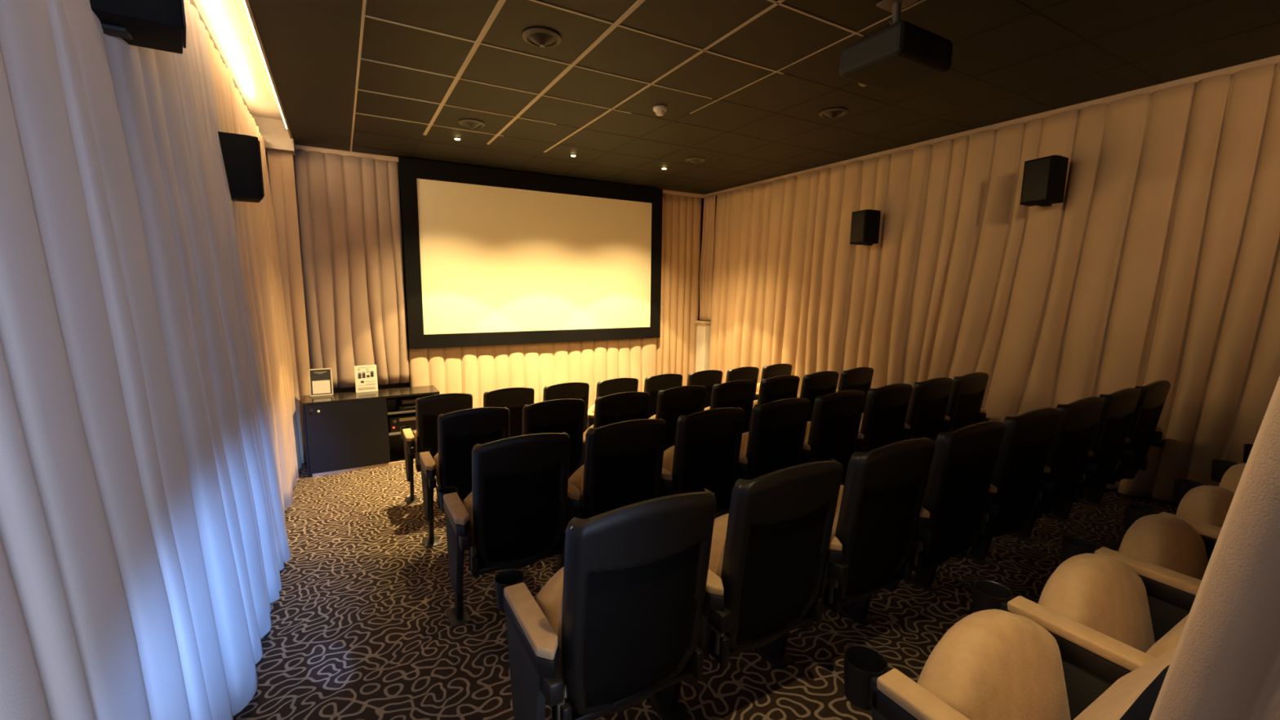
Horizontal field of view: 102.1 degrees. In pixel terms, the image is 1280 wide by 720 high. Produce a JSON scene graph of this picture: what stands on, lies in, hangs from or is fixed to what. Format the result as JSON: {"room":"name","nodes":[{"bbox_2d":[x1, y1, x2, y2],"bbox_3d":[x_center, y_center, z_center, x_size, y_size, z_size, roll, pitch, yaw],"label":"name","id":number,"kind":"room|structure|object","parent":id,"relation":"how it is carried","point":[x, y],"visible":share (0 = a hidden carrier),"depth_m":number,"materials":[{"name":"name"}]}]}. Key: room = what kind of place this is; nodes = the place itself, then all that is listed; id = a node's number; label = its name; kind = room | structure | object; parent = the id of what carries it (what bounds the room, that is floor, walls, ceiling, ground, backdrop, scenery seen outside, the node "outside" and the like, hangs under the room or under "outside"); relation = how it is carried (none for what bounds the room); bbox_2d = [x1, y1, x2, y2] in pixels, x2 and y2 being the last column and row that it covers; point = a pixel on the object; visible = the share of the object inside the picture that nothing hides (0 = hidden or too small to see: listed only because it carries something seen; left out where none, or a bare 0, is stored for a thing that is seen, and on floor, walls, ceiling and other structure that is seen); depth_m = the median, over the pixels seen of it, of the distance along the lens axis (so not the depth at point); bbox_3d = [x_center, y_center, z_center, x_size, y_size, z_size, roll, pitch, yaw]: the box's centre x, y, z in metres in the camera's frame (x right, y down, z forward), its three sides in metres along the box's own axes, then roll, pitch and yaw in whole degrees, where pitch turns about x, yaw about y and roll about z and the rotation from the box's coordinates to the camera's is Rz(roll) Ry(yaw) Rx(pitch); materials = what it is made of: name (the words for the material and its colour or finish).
{"room":"movie theater","nodes":[
{"label":"movie theater","id":0,"kind":"room"},
{"bbox_2d":[189,0,253,117],"bbox_3d":[-1.845,-0.065,1.867,0.100,3.886,8.860,-4,9,-30],"label":"wall","id":1,"kind":"structure","parent":0,"point":[192,2],"depth_m":3.46,"materials":[{"name":"brown paint"}]},
{"bbox_2d":[0,0,290,719],"bbox_3d":[-1.042,0.019,0.889,0.227,3.071,5.160,-4,9,-30],"label":"curtain","id":2,"kind":"object","parent":1,"relation":"hanging from","point":[144,548],"visible":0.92,"depth_m":1.24,"materials":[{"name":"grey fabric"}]},
{"bbox_2d":[89,0,186,53],"bbox_3d":[-1.435,-1.097,1.470,0.231,0.342,0.230,-4,9,-30],"label":"wall speaker","id":3,"kind":"object","parent":2,"relation":"attached to","point":[157,24],"visible":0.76,"depth_m":1.44,"materials":[{"name":"black plastic"}]},
{"bbox_2d":[180,0,186,48],"bbox_3d":[-1.358,-1.109,1.525,0.006,0.300,0.183,-6,11,-41],"label":"grille","id":4,"kind":"object","parent":3,"relation":"attached to","point":[183,32],"depth_m":1.49,"materials":[{"name":"black"}]},
{"bbox_2d":[217,131,264,202],"bbox_3d":[-2.261,-1.071,2.917,0.231,0.342,0.230,-4,9,-30],"label":"wall speaker","id":5,"kind":"object","parent":2,"relation":"attached to","point":[241,153],"visible":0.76,"depth_m":2.84,"materials":[{"name":"black plastic"}]},
{"bbox_2d":[258,140,264,197],"bbox_3d":[-2.184,-1.084,2.973,0.006,0.300,0.183,-6,11,-41],"label":"grille","id":6,"kind":"object","parent":5,"relation":"attached to","point":[260,153],"depth_m":2.90,"materials":[{"name":"black"}]},
{"bbox_2d":[193,0,283,119],"bbox_3d":[-1.521,-1.850,1.495,0.307,0.040,8.350,-4,9,-30],"label":"light","id":7,"kind":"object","parent":1,"relation":"attached to","point":[228,22],"depth_m":3.58,"materials":[{"name":"paint"}]},
{"bbox_2d":[205,29,302,522],"bbox_3d":[-3.010,-0.352,4.191,0.134,3.304,2.560,-4,9,-30],"label":"curtain","id":8,"kind":"object","parent":1,"relation":"hanging from","point":[255,221],"visible":0.68,"depth_m":4.04,"materials":[{"name":"fabric"}]},
{"bbox_2d":[253,115,295,155],"bbox_3d":[-3.638,-2.240,5.157,0.315,0.300,0.200,-4,9,-30],"label":"trim","id":9,"kind":"structure","parent":1,"relation":"attached to","point":[276,135],"depth_m":5.08,"materials":[{"name":"paint"}]},
{"bbox_2d":[266,150,310,463],"bbox_3d":[-3.630,-0.497,5.415,0.222,3.264,0.046,-4,9,-30],"label":"curtain","id":10,"kind":"object","parent":1,"relation":"hanging from","point":[280,164],"visible":0.62,"depth_m":5.36,"materials":[{"name":"fabric"}]},
{"bbox_2d":[265,151,704,393],"bbox_3d":[-1.483,-0.798,7.079,5.780,3.886,0.100,-4,9,-30],"label":"wall","id":11,"kind":"structure","parent":0,"point":[388,385],"depth_m":6.28,"materials":[{"name":"brown paint"}]},
{"bbox_2d":[294,144,398,162],"bbox_3d":[-3.182,-2.248,5.645,0.999,0.050,0.045,-4,9,-30],"label":"trim","id":12,"kind":"structure","parent":11,"relation":"attached to","point":[342,153],"depth_m":5.62,"materials":[{"name":"beige"}]},
{"bbox_2d":[293,149,409,388],"bbox_3d":[-3.188,-0.964,5.799,1.006,2.546,0.089,-4,9,-30],"label":"curtain","id":13,"kind":"object","parent":11,"relation":"hanging from","point":[348,207],"visible":0.96,"depth_m":5.77,"materials":[{"name":"beige fabric"}]},
{"bbox_2d":[408,337,657,409],"bbox_3d":[-1.250,0.346,7.106,3.490,1.175,0.084,-4,9,-30],"label":"curtain","id":14,"kind":"object","parent":11,"relation":"hanging from","point":[475,371],"visible":0.55,"depth_m":6.94,"materials":[{"name":"beige fabric"}]},
{"bbox_2d":[656,193,701,386],"bbox_3d":[0.606,-0.848,8.040,0.797,3.319,0.078,-4,9,-30],"label":"curtain","id":15,"kind":"object","parent":11,"relation":"hanging from","point":[676,347],"visible":0.77,"depth_m":8.00,"materials":[{"name":"fabric"}]},
{"bbox_2d":[232,462,1178,719],"bbox_3d":[0.684,1.351,3.549,5.980,0.967,8.860,-4,9,-30],"label":"floor","id":16,"kind":"structure","parent":0,"point":[361,629],"depth_m":2.41,"materials":[{"name":"carpet"}]},
{"bbox_2d":[301,385,439,477],"bbox_3d":[-2.915,0.749,5.702,1.303,0.773,0.434,-4,9,-30],"label":"media cabinet","id":17,"kind":"object","parent":16,"relation":"on","point":[346,431],"visible":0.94,"depth_m":5.42,"materials":[{"name":"black paint"}]},
{"bbox_2d":[307,368,333,396],"bbox_3d":[-3.382,0.237,5.485,0.214,0.292,0.049,-4,9,-30],"label":"framed poster","id":18,"kind":"object","parent":17,"relation":"on","point":[320,380],"visible":1,"depth_m":5.48,"materials":[{"name":"beige paper"}]},
{"bbox_2d":[354,364,377,392],"bbox_3d":[-3.023,0.206,5.715,0.216,0.294,0.044,-4,9,-30],"label":"card","id":19,"kind":"object","parent":17,"relation":"on","point":[366,376],"visible":1,"depth_m":5.71,"materials":[{"name":"beige paper"}]},
{"bbox_2d":[387,404,415,414],"bbox_3d":[-2.588,0.541,5.861,0.513,0.018,0.395,-4,9,-30],"label":"shelf","id":20,"kind":"object","parent":17,"relation":"attached to","point":[396,411],"depth_m":5.67,"materials":[{"name":"grey metal"}]},
{"bbox_2d":[387,412,416,432],"bbox_3d":[-2.583,0.680,5.863,0.470,0.165,0.322,-4,9,-30],"label":"amplifier","id":21,"kind":"object","parent":17,"relation":"on","point":[396,421],"visible":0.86,"depth_m":5.70,"materials":[{"name":"black paint"}]},
{"bbox_2d":[400,392,472,503],"bbox_3d":[-1.689,0.721,4.319,0.523,0.966,0.450,-4,9,-30],"label":"seat","id":22,"kind":"object","parent":16,"relation":"on","point":[428,409],"visible":0.42,"depth_m":4.11,"materials":[{"name":"black plastic"}]},
{"bbox_2d":[416,407,509,548],"bbox_3d":[-1.152,0.748,3.387,0.523,0.966,0.450,-4,9,-30],"label":"seat","id":23,"kind":"object","parent":16,"relation":"on","point":[458,431],"visible":0.59,"depth_m":3.19,"materials":[{"name":"black plastic"}]},
{"bbox_2d":[433,452,439,489],"bbox_3d":[-1.131,0.726,3.436,0.426,0.399,0.184,-4,9,-30],"label":"seat cushion","id":24,"kind":"object","parent":23,"relation":"on","point":[436,458],"depth_m":3.31,"materials":[{"name":"beige fabric"}]},
{"bbox_2d":[438,431,569,626],"bbox_3d":[-0.641,0.777,2.452,0.523,0.966,0.450,-4,9,-30],"label":"seat","id":25,"kind":"object","parent":16,"relation":"on","point":[513,514],"visible":1,"depth_m":2.29,"materials":[{"name":"black plastic"}]},
{"bbox_2d":[463,492,473,545],"bbox_3d":[-0.620,0.755,2.501,0.426,0.399,0.184,-4,9,-30],"label":"seat cushion","id":26,"kind":"object","parent":25,"relation":"on","point":[468,500],"depth_m":2.37,"materials":[{"name":"beige fabric"}]},
{"bbox_2d":[471,434,569,554],"bbox_3d":[-0.538,0.590,2.338,0.426,0.541,0.146,-4,9,-30],"label":"backrest","id":27,"kind":"object","parent":25,"relation":"on","point":[519,504],"depth_m":2.29,"materials":[{"name":"black fabric"}]},
{"bbox_2d":[483,386,534,437],"bbox_3d":[-1.239,0.689,4.587,0.523,0.966,0.450,-4,9,-30],"label":"seat","id":28,"kind":"object","parent":16,"relation":"on","point":[514,399],"visible":0.27,"depth_m":4.40,"materials":[{"name":"black plastic"}]},
{"bbox_2d":[521,399,584,479],"bbox_3d":[-0.701,0.717,3.654,0.523,0.966,0.450,-4,9,-30],"label":"seat","id":29,"kind":"object","parent":16,"relation":"on","point":[556,415],"visible":0.37,"depth_m":3.46,"materials":[{"name":"black plastic"}]},
{"bbox_2d":[542,382,589,432],"bbox_3d":[-0.788,0.657,4.854,0.523,0.966,0.450,-4,9,-30],"label":"seat","id":30,"kind":"object","parent":16,"relation":"on","point":[571,390],"visible":0.27,"depth_m":4.64,"materials":[{"name":"black plastic"}]},
{"bbox_2d":[494,488,716,719],"bbox_3d":[-0.114,0.805,1.526,0.523,0.966,0.450,-4,9,-30],"label":"seat","id":31,"kind":"object","parent":16,"relation":"on","point":[617,626],"visible":1,"depth_m":1.35,"materials":[{"name":"black plastic"}]},
{"bbox_2d":[535,566,564,707],"bbox_3d":[-0.093,0.783,1.575,0.426,0.399,0.184,-4,9,-30],"label":"seat cushion","id":32,"kind":"object","parent":31,"relation":"on","point":[548,599],"depth_m":1.46,"materials":[{"name":"beige fabric"}]},
{"bbox_2d":[557,493,714,697],"bbox_3d":[-0.011,0.618,1.412,0.426,0.541,0.146,-4,9,-30],"label":"backrest","id":33,"kind":"object","parent":31,"relation":"on","point":[628,615],"depth_m":1.35,"materials":[{"name":"black fabric"}]},
{"bbox_2d":[547,418,666,581],"bbox_3d":[-0.191,0.746,2.720,0.523,0.966,0.450,-4,9,-30],"label":"seat","id":34,"kind":"object","parent":16,"relation":"on","point":[623,465],"visible":0.7,"depth_m":2.52,"materials":[{"name":"black plastic"}]},
{"bbox_2d":[568,464,584,490],"bbox_3d":[-0.169,0.723,2.769,0.426,0.399,0.184,-4,9,-30],"label":"seat cushion","id":35,"kind":"object","parent":34,"relation":"on","point":[575,478],"depth_m":2.66,"materials":[{"name":"beige fabric"}]},
{"bbox_2d":[581,420,665,508],"bbox_3d":[-0.087,0.558,2.606,0.426,0.541,0.146,-4,9,-30],"label":"backrest","id":36,"kind":"object","parent":34,"relation":"on","point":[618,473],"depth_m":2.53,"materials":[{"name":"black fabric"}]},
{"bbox_2d":[586,377,638,430],"bbox_3d":[-0.338,0.625,5.121,0.523,0.966,0.450,-4,9,-30],"label":"seat","id":37,"kind":"object","parent":16,"relation":"on","point":[612,386],"visible":0.23,"depth_m":4.88,"materials":[{"name":"black plastic"}]},
{"bbox_2d":[580,391,649,466],"bbox_3d":[-0.251,0.685,3.921,0.523,0.966,0.450,-4,9,-30],"label":"seat","id":38,"kind":"object","parent":16,"relation":"on","point":[626,406],"visible":0.3,"depth_m":3.69,"materials":[{"name":"black plastic"}]},
{"bbox_2d":[644,373,682,418],"bbox_3d":[0.112,0.593,5.389,0.523,0.966,0.450,-4,9,-30],"label":"seat","id":39,"kind":"object","parent":16,"relation":"on","point":[652,384],"visible":0.25,"depth_m":5.16,"materials":[{"name":"black plastic"}]},
{"bbox_2d":[648,385,706,451],"bbox_3d":[0.199,0.653,4.189,0.523,0.966,0.450,-4,9,-30],"label":"seat","id":40,"kind":"object","parent":16,"relation":"on","point":[673,402],"visible":0.39,"depth_m":3.98,"materials":[{"name":"black plastic"}]},
{"bbox_2d":[659,407,745,511],"bbox_3d":[0.260,0.714,2.987,0.523,0.966,0.450,-4,9,-30],"label":"seat","id":41,"kind":"object","parent":16,"relation":"on","point":[704,454],"visible":0.73,"depth_m":2.80,"materials":[{"name":"black plastic"}]},
{"bbox_2d":[662,445,674,471],"bbox_3d":[0.281,0.691,3.036,0.426,0.399,0.184,-4,9,-30],"label":"seat cushion","id":42,"kind":"object","parent":41,"relation":"on","point":[668,454],"depth_m":2.93,"materials":[{"name":"beige fabric"}]},
{"bbox_2d":[669,417,681,472],"bbox_3d":[0.363,0.526,2.873,0.426,0.541,0.146,-4,9,-30],"label":"cushion","id":43,"kind":"object","parent":41,"relation":"on","point":[676,464],"depth_m":2.73,"materials":[{"name":"beige fabric"}]},
{"bbox_2d":[695,320,711,372],"bbox_3d":[1.006,0.101,8.214,0.190,1.440,0.245,-4,9,-30],"label":"box","id":44,"kind":"object","parent":16,"relation":"on","point":[703,327],"visible":0.58,"depth_m":8.10,"materials":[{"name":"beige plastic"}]},
{"bbox_2d":[686,369,722,408],"bbox_3d":[0.562,0.561,5.656,0.523,0.966,0.450,-4,9,-30],"label":"seat","id":45,"kind":"object","parent":16,"relation":"on","point":[707,379],"visible":0.31,"depth_m":5.45,"materials":[{"name":"black plastic"}]},
{"bbox_2d":[703,379,755,433],"bbox_3d":[0.649,0.621,4.456,0.523,0.966,0.450,-4,9,-30],"label":"seat","id":46,"kind":"object","parent":16,"relation":"on","point":[735,393],"visible":0.36,"depth_m":4.25,"materials":[{"name":"black plastic"}]},
{"bbox_2d":[725,366,759,400],"bbox_3d":[1.013,0.530,5.924,0.523,0.966,0.450,-4,9,-30],"label":"seat","id":47,"kind":"object","parent":16,"relation":"on","point":[747,373],"visible":0.2,"depth_m":5.69,"materials":[{"name":"black plastic"}]},
{"bbox_2d":[646,458,843,719],"bbox_3d":[0.336,0.773,1.794,0.523,0.966,0.450,-4,9,-30],"label":"seat","id":48,"kind":"object","parent":16,"relation":"on","point":[768,554],"visible":0.88,"depth_m":1.61,"materials":[{"name":"black plastic"}]},
{"bbox_2d":[708,513,728,573],"bbox_3d":[0.358,0.751,1.843,0.426,0.399,0.184,-4,9,-30],"label":"seat cushion","id":49,"kind":"object","parent":48,"relation":"on","point":[720,526],"depth_m":1.75,"materials":[{"name":"beige fabric"}]},
{"bbox_2d":[715,485,741,577],"bbox_3d":[0.439,0.586,1.680,0.426,0.541,0.146,-4,9,-30],"label":"cushion","id":50,"kind":"object","parent":48,"relation":"on","point":[729,566],"depth_m":1.53,"materials":[{"name":"beige fabric"}]},
{"bbox_2d":[714,398,810,519],"bbox_3d":[0.710,0.682,3.254,0.523,0.966,0.450,-4,9,-30],"label":"seat","id":51,"kind":"object","parent":16,"relation":"on","point":[774,442],"visible":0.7,"depth_m":3.05,"materials":[{"name":"black plastic"}]},
{"bbox_2d":[739,431,748,455],"bbox_3d":[0.731,0.659,3.304,0.426,0.399,0.184,-4,9,-30],"label":"seat cushion","id":52,"kind":"object","parent":51,"relation":"on","point":[744,436],"depth_m":3.22,"materials":[{"name":"beige fabric"}]},
{"bbox_2d":[742,407,756,456],"bbox_3d":[0.813,0.495,3.141,0.426,0.541,0.146,-4,9,-30],"label":"cushion","id":53,"kind":"object","parent":51,"relation":"on","point":[750,450],"depth_m":2.99,"materials":[{"name":"beige fabric"}]},
{"bbox_2d":[755,363,791,399],"bbox_3d":[1.501,0.495,6.213,0.612,0.966,0.450,-4,9,-30],"label":"seat","id":54,"kind":"object","parent":16,"relation":"on","point":[781,369],"visible":0.23,"depth_m":5.94,"materials":[{"name":"black plastic"}]},
{"bbox_2d":[752,375,799,407],"bbox_3d":[1.100,0.589,4.724,0.523,0.966,0.450,-4,9,-30],"label":"seat","id":55,"kind":"object","parent":16,"relation":"on","point":[781,387],"visible":0.25,"depth_m":4.49,"materials":[{"name":"black plastic"}]},
{"bbox_2d":[796,370,839,421],"bbox_3d":[1.550,0.557,4.991,0.523,0.966,0.450,-4,9,-30],"label":"seat","id":56,"kind":"object","parent":16,"relation":"on","point":[820,383],"visible":0.34,"depth_m":4.77,"materials":[{"name":"black plastic"}]},
{"bbox_2d":[800,390,865,478],"bbox_3d":[1.160,0.650,3.522,0.523,0.966,0.450,-4,9,-30],"label":"seat","id":57,"kind":"object","parent":16,"relation":"on","point":[832,432],"visible":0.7,"depth_m":3.32,"materials":[{"name":"black plastic"}]},
{"bbox_2d":[753,436,935,669],"bbox_3d":[0.787,0.742,2.061,0.523,0.966,0.450,-4,9,-30],"label":"seat","id":58,"kind":"object","parent":16,"relation":"on","point":[880,500],"visible":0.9,"depth_m":1.88,"materials":[{"name":"black plastic"}]},
{"bbox_2d":[834,484,844,517],"bbox_3d":[0.808,0.719,2.110,0.426,0.399,0.184,-4,9,-30],"label":"seat cushion","id":59,"kind":"object","parent":58,"relation":"on","point":[841,490],"depth_m":2.07,"materials":[{"name":"beige fabric"}]},
{"bbox_2d":[831,457,857,536],"bbox_3d":[0.890,0.554,1.947,0.426,0.541,0.146,-4,9,-30],"label":"cushion","id":60,"kind":"object","parent":58,"relation":"on","point":[846,519],"depth_m":1.80,"materials":[{"name":"beige fabric"}]},
{"bbox_2d":[835,367,873,413],"bbox_3d":[2.039,0.523,5.280,0.612,0.966,0.450,-4,9,-30],"label":"seat","id":61,"kind":"object","parent":16,"relation":"on","point":[859,378],"visible":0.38,"depth_m":5.03,"materials":[{"name":"black plastic"}]},
{"bbox_2d":[841,382,912,479],"bbox_3d":[1.611,0.618,3.789,0.523,0.966,0.450,-4,9,-30],"label":"seat","id":62,"kind":"object","parent":16,"relation":"on","point":[883,418],"visible":0.56,"depth_m":3.58,"materials":[{"name":"black plastic"}]},
{"bbox_2d":[858,390,872,432],"bbox_3d":[1.714,0.431,3.675,0.426,0.541,0.146,-4,9,-30],"label":"cushion","id":63,"kind":"object","parent":62,"relation":"on","point":[866,423],"depth_m":3.53,"materials":[{"name":"beige fabric"}]},
{"bbox_2d":[839,420,1005,626],"bbox_3d":[1.237,0.710,2.328,0.523,0.966,0.450,-4,9,-30],"label":"seat","id":64,"kind":"object","parent":16,"relation":"on","point":[963,463],"visible":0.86,"depth_m":2.14,"materials":[{"name":"black plastic"}]},
{"bbox_2d":[901,377,953,441],"bbox_3d":[2.061,0.586,4.057,0.523,0.966,0.450,-4,9,-30],"label":"seat","id":65,"kind":"object","parent":16,"relation":"on","point":[930,398],"visible":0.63,"depth_m":3.85,"materials":[{"name":"black plastic"}]},
{"bbox_2d":[941,372,989,431],"bbox_3d":[2.550,0.552,4.346,0.612,0.966,0.450,-4,9,-30],"label":"seat","id":66,"kind":"object","parent":16,"relation":"on","point":[964,409],"visible":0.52,"depth_m":4.12,"materials":[{"name":"black plastic"}]},
{"bbox_2d":[904,407,1060,592],"bbox_3d":[1.687,0.678,2.596,0.523,0.966,0.450,-4,9,-30],"label":"seat","id":67,"kind":"object","parent":16,"relation":"on","point":[1028,437],"visible":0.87,"depth_m":2.41,"materials":[{"name":"black leather"}]},
{"bbox_2d":[844,608,1176,719],"bbox_3d":[0.787,0.813,1.045,0.532,0.939,0.572,-4,9,-30],"label":"seat","id":68,"kind":"object","parent":16,"relation":"on","point":[992,664],"visible":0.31,"depth_m":1.06,"materials":[{"name":"beige leather"}]},
{"bbox_2d":[916,608,1071,719],"bbox_3d":[0.782,0.772,1.132,0.426,0.399,0.184,-4,9,-30],"label":"seat cushion","id":69,"kind":"object","parent":68,"relation":"on","point":[992,664],"depth_m":1.08,"materials":[{"name":"beige fabric"}]},
{"bbox_2d":[1073,647,1176,719],"bbox_3d":[0.890,0.620,0.925,0.426,0.541,0.146,-4,20,-30],"label":"cushion","id":70,"kind":"object","parent":68,"relation":"on","point":[1134,695],"depth_m":0.88,"materials":[{"name":"beige fabric"}]},
{"bbox_2d":[964,396,1104,564],"bbox_3d":[2.138,0.646,2.863,0.523,0.966,0.450,-4,9,-30],"label":"seat","id":71,"kind":"object","parent":16,"relation":"on","point":[1077,424],"visible":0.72,"depth_m":2.68,"materials":[{"name":"black leather"}]},
{"bbox_2d":[1004,387,1140,541],"bbox_3d":[2.588,0.614,3.131,0.523,0.966,0.450,-4,9,-30],"label":"seat","id":72,"kind":"object","parent":16,"relation":"on","point":[1118,408],"visible":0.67,"depth_m":2.95,"materials":[{"name":"black leather"}]},
{"bbox_2d":[973,553,1189,719],"bbox_3d":[1.240,0.782,1.309,0.532,0.939,0.572,-4,9,-30],"label":"seat","id":73,"kind":"object","parent":16,"relation":"on","point":[1095,607],"visible":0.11,"depth_m":1.30,"materials":[{"name":"beige leather"}]},
{"bbox_2d":[1037,553,1155,653],"bbox_3d":[1.235,0.740,1.395,0.426,0.399,0.184,-4,9,-30],"label":"seat cushion","id":74,"kind":"object","parent":73,"relation":"on","point":[1102,593],"depth_m":1.35,"materials":[{"name":"beige fabric"}]},
{"bbox_2d":[1145,613,1189,657],"bbox_3d":[1.343,0.589,1.188,0.426,0.541,0.146,-4,20,-30],"label":"cushion","id":75,"kind":"object","parent":73,"relation":"on","point":[1170,641],"depth_m":1.15,"materials":[{"name":"beige fabric"}]},
{"bbox_2d":[1044,380,1170,522],"bbox_3d":[3.076,0.580,3.420,0.612,0.966,0.450,-4,9,-30],"label":"seat","id":76,"kind":"object","parent":16,"relation":"on","point":[1144,433],"visible":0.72,"depth_m":3.25,"materials":[{"name":"black leather"}]},
{"bbox_2d":[1060,514,1208,642],"bbox_3d":[1.693,0.750,1.572,0.532,0.939,0.572,-4,9,-30],"label":"seat","id":77,"kind":"object","parent":16,"relation":"on","point":[1168,554],"visible":0.19,"depth_m":1.57,"materials":[{"name":"beige leather"}]},
{"bbox_2d":[1118,514,1208,580],"bbox_3d":[1.688,0.708,1.659,0.426,0.399,0.184,-4,9,-30],"label":"seat cushion","id":78,"kind":"object","parent":77,"relation":"on","point":[1169,542],"depth_m":1.61,"materials":[{"name":"beige fabric"}]},
{"bbox_2d":[1124,485,1234,562],"bbox_3d":[2.145,0.718,1.835,0.532,0.939,0.572,-4,9,-30],"label":"seat","id":79,"kind":"object","parent":16,"relation":"on","point":[1204,508],"visible":0.14,"depth_m":1.86,"materials":[{"name":"beige leather"}]},
{"bbox_2d":[1175,485,1234,527],"bbox_3d":[2.140,0.676,1.922,0.426,0.399,0.184,-4,9,-30],"label":"seat cushion","id":80,"kind":"object","parent":79,"relation":"on","point":[1209,504],"depth_m":1.86,"materials":[{"name":"beige fabric"}]},
{"bbox_2d":[1173,463,1245,504],"bbox_3d":[2.598,0.686,2.099,0.532,0.939,0.572,-4,9,-30],"label":"seat","id":81,"kind":"object","parent":16,"relation":"on","point":[1230,480],"visible":0.15,"depth_m":2.16,"materials":[{"name":"beige leather"}]},
{"bbox_2d":[1219,463,1245,491],"bbox_3d":[2.593,0.645,2.185,0.426,0.399,0.184,-4,9,-30],"label":"seat cushion","id":82,"kind":"object","parent":81,"relation":"on","point":[1230,480],"depth_m":2.15,"materials":[{"name":"beige fabric"}]},
{"bbox_2d":[1210,444,1253,482],"bbox_3d":[3.087,0.653,2.381,0.612,0.939,0.550,-4,9,-30],"label":"seat","id":83,"kind":"object","parent":16,"relation":"on","point":[1219,467],"visible":0.12,"depth_m":2.44,"materials":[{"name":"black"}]},
{"bbox_2d":[703,195,716,320],"bbox_3d":[3.250,-0.419,4.781,0.100,3.886,8.860,-4,9,-30],"label":"wall","id":84,"kind":"structure","parent":0,"point":[716,196],"depth_m":8.08,"materials":[{"name":"brown paint"}]},
{"bbox_2d":[699,194,715,320],"bbox_3d":[1.030,-1.560,7.995,0.071,1.886,0.285,-4,9,-30],"label":"curtain","id":85,"kind":"object","parent":84,"relation":"hanging from","point":[707,260],"visible":1,"depth_m":7.97,"materials":[{"name":"fabric"}]},
{"bbox_2d":[704,54,1279,196],"bbox_3d":[3.152,-1.994,4.351,0.045,0.050,8.620,-4,9,-30],"label":"trim","id":86,"kind":"structure","parent":84,"relation":"attached to","point":[1275,60],"depth_m":4.11,"materials":[{"name":"beige"}]},
{"bbox_2d":[709,62,1279,501],"bbox_3d":[2.970,-0.350,4.704,0.164,3.319,7.590,-4,9,-30],"label":"curtain","id":87,"kind":"object","parent":86,"relation":"hanging from","point":[1159,259],"visible":0.77,"depth_m":4.08,"materials":[{"name":"fabric"}]},
{"bbox_2d":[849,208,880,245],"bbox_3d":[2.334,-1.369,5.378,0.231,0.342,0.230,-4,9,-30],"label":"wall speaker","id":88,"kind":"object","parent":87,"relation":"attached to","point":[865,224],"visible":1,"depth_m":5.29,"materials":[{"name":"black plastic"}]},
{"bbox_2d":[850,210,865,242],"bbox_3d":[2.246,-1.371,5.339,0.006,0.300,0.183,-2,8,-19],"label":"grille","id":89,"kind":"object","parent":88,"relation":"attached to","point":[858,218],"depth_m":5.33,"materials":[{"name":"black fabric"}]},
{"bbox_2d":[1020,155,1068,207],"bbox_3d":[3.119,-1.373,4.004,0.231,0.342,0.230,-4,9,-30],"label":"wall speaker","id":90,"kind":"object","parent":87,"relation":"attached to","point":[1044,179],"visible":1,"depth_m":3.93,"materials":[{"name":"black plastic"}]},
{"bbox_2d":[1021,157,1050,202],"bbox_3d":[3.032,-1.374,3.965,0.006,0.300,0.183,-2,8,-19],"label":"grille","id":91,"kind":"object","parent":90,"relation":"attached to","point":[1036,184],"depth_m":3.95,"materials":[{"name":"black fabric"}]},
{"bbox_2d":[248,0,1279,194],"bbox_3d":[0.897,-1.906,3.192,5.573,0.050,8.860,-4,9,-30],"label":"ceiling","id":92,"kind":"structure","parent":0,"point":[311,47],"depth_m":3.45,"materials":[{"name":"tile"}]},
{"bbox_2d":[244,0,292,138],"bbox_3d":[-1.397,-1.757,1.581,0.016,0.165,8.350,-4,9,-30],"label":"trim","id":93,"kind":"structure","parent":92,"relation":"attached to","point":[246,2],"depth_m":3.31,"materials":[{"name":"paint"}]},
{"bbox_2d":[398,157,662,349],"bbox_3d":[-1.218,-1.310,6.854,3.487,2.165,0.100,-4,9,-30],"label":"projection screen","id":94,"kind":"object","parent":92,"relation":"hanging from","point":[492,256],"visible":1,"depth_m":6.67,"materials":[{"name":"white fabric"}]},
{"bbox_2d":[522,27,561,47],"bbox_3d":[-0.567,-1.844,2.996,0.224,0.050,0.224,-4,9,-30],"label":"ceiling vent","id":95,"kind":"object","parent":92,"relation":"in","point":[537,37],"visible":1,"depth_m":2.96,"materials":[{"name":"white metal"}]},
{"bbox_2d":[350,0,925,152],"bbox_3d":[0.117,-1.784,2.460,2.467,0.007,8.967,-4,9,-30],"label":"ceiling grid","id":96,"kind":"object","parent":92,"relation":"attached to","point":[500,4],"depth_m":3.27,"materials":[{"name":"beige metal"}]},
{"bbox_2d":[353,0,1279,191],"bbox_3d":[1.159,-1.858,3.056,4.859,0.003,8.966,-4,9,-30],"label":"trim","id":97,"kind":"structure","parent":92,"relation":"attached to","point":[1271,12],"depth_m":4.00,"materials":[{"name":"black"}]},
{"bbox_2d":[818,107,848,119],"bbox_3d":[1.572,-1.992,4.213,0.224,0.050,0.224,-4,9,-30],"label":"ceiling vent","id":98,"kind":"object","parent":92,"relation":"in","point":[832,113],"visible":1,"depth_m":4.17,"materials":[{"name":"white metal"}]},
{"bbox_2d":[839,0,952,91],"bbox_3d":[1.276,-1.619,2.618,0.420,0.350,0.405,-4,9,-30],"label":"ceiling projector","id":99,"kind":"object","parent":92,"relation":"hanging from","point":[901,54],"visible":1,"depth_m":2.52,"materials":[{"name":"black plastic"}]},
{"bbox_2d":[1149,375,1279,719],"bbox_3d":[0.868,-0.019,-0.018,0.070,2.699,1.407,-4,9,-29],"label":"curtain","id":100,"kind":"object","parent":92,"relation":"hanging from","point":[1224,664],"visible":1,"depth_m":0.50,"materials":[{"name":"fabric"}]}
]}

